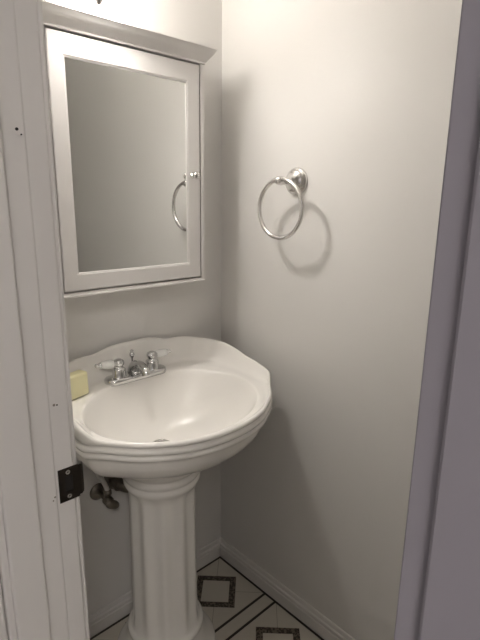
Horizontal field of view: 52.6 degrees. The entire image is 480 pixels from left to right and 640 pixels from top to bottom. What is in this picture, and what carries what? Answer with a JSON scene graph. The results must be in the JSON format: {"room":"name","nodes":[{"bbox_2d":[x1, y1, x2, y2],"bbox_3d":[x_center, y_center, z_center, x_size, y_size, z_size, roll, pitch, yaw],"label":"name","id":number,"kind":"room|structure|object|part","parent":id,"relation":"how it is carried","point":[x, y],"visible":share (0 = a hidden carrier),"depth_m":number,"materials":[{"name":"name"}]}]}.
{"room":"bathroom","nodes":[
{"label":"bathroom","id":0,"kind":"room"},
{"bbox_2d":[48,0,221,615],"bbox_3d":[-0.368,-0.253,1.436,0.934,2.558,0.092,-12,19,-42],"label":"wall","id":1,"kind":"structure","parent":0,"point":[94,323],"depth_m":1.54,"materials":[{"name":"paint"}]},
{"bbox_2d":[92,0,104,5],"bbox_3d":[-0.348,-0.788,1.100,0.123,0.157,0.216,-12,19,-42],"label":"wall lamp","id":2,"kind":"object","parent":1,"relation":"attached to","point":[97,2],"visible":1,"depth_m":1.08,"materials":[{"name":"silver metal"}]},
{"bbox_2d":[90,473,118,508],"bbox_3d":[-0.406,0.447,1.446,0.067,0.244,0.096,-12,19,-42],"label":"shutoff valve","id":3,"kind":"object","parent":1,"relation":"attached to","point":[102,490],"visible":0.73,"depth_m":1.45,"materials":[{"name":"metal"}]},
{"bbox_3d":[-0.378,0.547,1.439,0.044,0.037,0.011,-12,19,-42],"label":"valve handle","id":4,"kind":"part","parent":3,"relation":"part of","materials":[{"name":"metal"}]},
{"bbox_2d":[104,477,127,492],"bbox_3d":[-0.363,0.509,1.504,0.110,0.066,0.065,11,17,35],"label":"drain pipe","id":5,"kind":"object","parent":1,"relation":"attached to","point":[115,483],"visible":0.52,"depth_m":1.49,"materials":[{"name":"metal"}]},
{"bbox_2d":[42,0,217,298],"bbox_3d":[-0.302,-0.405,1.292,0.511,0.644,0.147,-12,19,-42],"label":"medicine cabinet","id":6,"kind":"object","parent":1,"relation":"attached to","point":[126,100],"visible":0.85,"depth_m":1.24,"materials":[{"name":"white paint"}]},
{"bbox_2d":[64,58,186,271],"bbox_3d":[-0.278,-0.381,1.266,0.336,0.487,0.005,-12,19,-42],"label":"mirror","id":7,"kind":"object","parent":6,"relation":"attached to","point":[125,125],"depth_m":1.25,"materials":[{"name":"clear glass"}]},
{"bbox_3d":[-0.298,-0.699,1.220,0.511,0.040,0.147,-12,19,-42],"label":"crown molding","id":8,"kind":"part","parent":6,"relation":"part of","materials":[{"name":"white paint"}]},
{"bbox_3d":[-0.127,-0.409,1.376,0.021,0.021,0.025,-12,19,-42],"label":"knob","id":9,"kind":"part","parent":6,"relation":"part of","materials":[{"name":"silver metal"}]},
{"bbox_2d":[88,538,219,637],"bbox_3d":[-0.381,0.970,1.665,0.842,0.074,0.012,-12,19,-42],"label":"baseboard","id":10,"kind":"structure","parent":1,"relation":"attached to","point":[119,608],"depth_m":1.64,"materials":[{"name":"paint"}]},
{"bbox_2d":[90,556,323,639],"bbox_3d":[-0.111,1.319,0.528,2.254,0.055,3.956,-12,19,-42],"label":"floor","id":11,"kind":"structure","parent":0,"point":[237,608],"depth_m":1.68,"materials":[{"name":"tile"}]},
{"bbox_2d":[69,336,271,639],"bbox_3d":[-0.179,0.573,1.421,0.628,0.967,0.469,-12,19,-42],"label":"pedestal sink","id":12,"kind":"object","parent":11,"relation":"on","point":[157,434],"visible":0.9,"depth_m":1.41,"materials":[{"name":"white ceramic"}]},
{"bbox_2d":[70,370,88,399],"bbox_3d":[-0.439,0.172,1.277,0.033,0.064,0.079,9,16,30],"label":"soap bar","id":13,"kind":"object","parent":12,"relation":"on","point":[78,379],"visible":0.52,"depth_m":1.27,"materials":[{"name":"yellow wax"}]},
{"bbox_2d":[95,349,171,385],"bbox_3d":[-0.294,0.134,1.420,0.254,0.082,0.098,-12,19,-42],"label":"faucet","id":14,"kind":"object","parent":12,"relation":"on","point":[137,369],"visible":1,"depth_m":1.40,"materials":[{"name":"silver metal"}]},
{"bbox_3d":[-0.375,0.127,1.372,0.040,0.026,0.026,-12,19,-42],"label":"lever","id":15,"kind":"part","parent":14,"relation":"part of","materials":[{"name":"white ceramic"}]},
{"bbox_3d":[-0.349,0.138,1.397,0.044,0.057,0.044,-12,19,-42],"label":"handle","id":16,"kind":"part","parent":14,"relation":"part of","materials":[{"name":"silver metal"}]},
{"bbox_3d":[-0.322,0.121,1.448,0.016,0.071,0.016,-12,19,-42],"label":"lift rod","id":17,"kind":"part","parent":14,"relation":"part of","materials":[{"name":"silver metal"}]},
{"bbox_3d":[-0.308,0.161,1.442,0.201,0.018,0.057,-12,19,-42],"label":"plate","id":18,"kind":"part","parent":14,"relation":"part of","materials":[{"name":"silver metal"}]},
{"bbox_3d":[-0.294,0.141,1.422,0.046,0.045,0.098,-12,19,-42],"label":"spout","id":19,"kind":"part","parent":14,"relation":"part of","materials":[{"name":"silver metal"}]},
{"bbox_3d":[-0.267,0.121,1.472,0.044,0.057,0.044,-12,19,-42],"label":"handle","id":20,"kind":"part","parent":14,"relation":"part of","materials":[{"name":"silver metal"}]},
{"bbox_3d":[-0.242,0.101,1.491,0.038,0.025,0.025,-12,19,-42],"label":"lever","id":21,"kind":"part","parent":14,"relation":"part of","materials":[{"name":"white ceramic"}]},
{"bbox_2d":[69,336,271,478],"bbox_3d":[-0.175,0.244,1.341,0.628,0.290,0.469,-12,19,-42],"label":"basin","id":22,"kind":"object","parent":12,"relation":"in","point":[211,400],"depth_m":1.41,"materials":[{"name":"white ceramic"}]},
{"bbox_2d":[221,0,461,639],"bbox_3d":[0.646,-0.130,0.985,0.092,2.558,1.978,-12,19,-42],"label":"wall","id":23,"kind":"structure","parent":0,"point":[355,95],"depth_m":1.36,"materials":[{"name":"paint"}]},
{"bbox_2d":[257,167,307,239],"bbox_3d":[0.132,-0.328,1.368,0.087,0.200,0.171,-12,19,-42],"label":"towel ring","id":24,"kind":"object","parent":23,"relation":"attached to","point":[296,180],"visible":1,"depth_m":1.35,"materials":[{"name":"silver metal"}]},
{"bbox_2d":[220,537,354,639],"bbox_3d":[0.593,1.084,1.246,0.012,0.074,1.978,-12,19,-42],"label":"baseboard","id":25,"kind":"structure","parent":23,"relation":"attached to","point":[316,621],"depth_m":1.70,"materials":[{"name":"paint"}]},
{"bbox_3d":[0.005,0.029,0.308,0.110,2.558,3.772,-12,19,-42],"label":"wall","id":26,"kind":"structure","parent":0,"visible":0},
{"bbox_2d":[0,0,89,639],"bbox_3d":[-0.301,0.177,0.673,0.133,2.088,0.076,-12,19,-42],"label":"trim","id":27,"kind":"structure","parent":26,"relation":"attached to","point":[43,595],"depth_m":0.63,"materials":[{"name":"paint"}]},
{"bbox_3d":[-0.350,0.184,0.640,0.014,2.088,0.059,-12,19,-42],"label":"hall casing","id":28,"kind":"part","parent":27,"relation":"part of","materials":[{"name":"paint"}]},
{"bbox_3d":[-0.261,0.166,0.721,0.008,2.088,0.059,-12,19,-42],"label":"room casing","id":29,"kind":"part","parent":27,"relation":"part of","materials":[{"name":"paint"}]},
{"bbox_2d":[57,461,83,503],"bbox_3d":[-0.243,0.235,0.707,0.010,0.052,0.042,9,16,31],"label":"strike plate","id":30,"kind":"object","parent":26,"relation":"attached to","point":[70,479],"visible":1,"depth_m":0.70,"materials":[{"name":"black metal"}]},
{"bbox_2d":[394,0,479,639],"bbox_3d":[0.129,0.289,0.239,0.132,2.088,0.078,-12,19,-42],"label":"trim","id":31,"kind":"structure","parent":26,"relation":"attached to","point":[439,594],"depth_m":0.15,"materials":[{"name":"paint"}]},
{"bbox_3d":[0.086,0.299,0.194,0.007,2.088,0.068,-12,19,-42],"label":"hall casing","id":32,"kind":"part","parent":31,"relation":"part of","materials":[{"name":"paint"}]}
]}

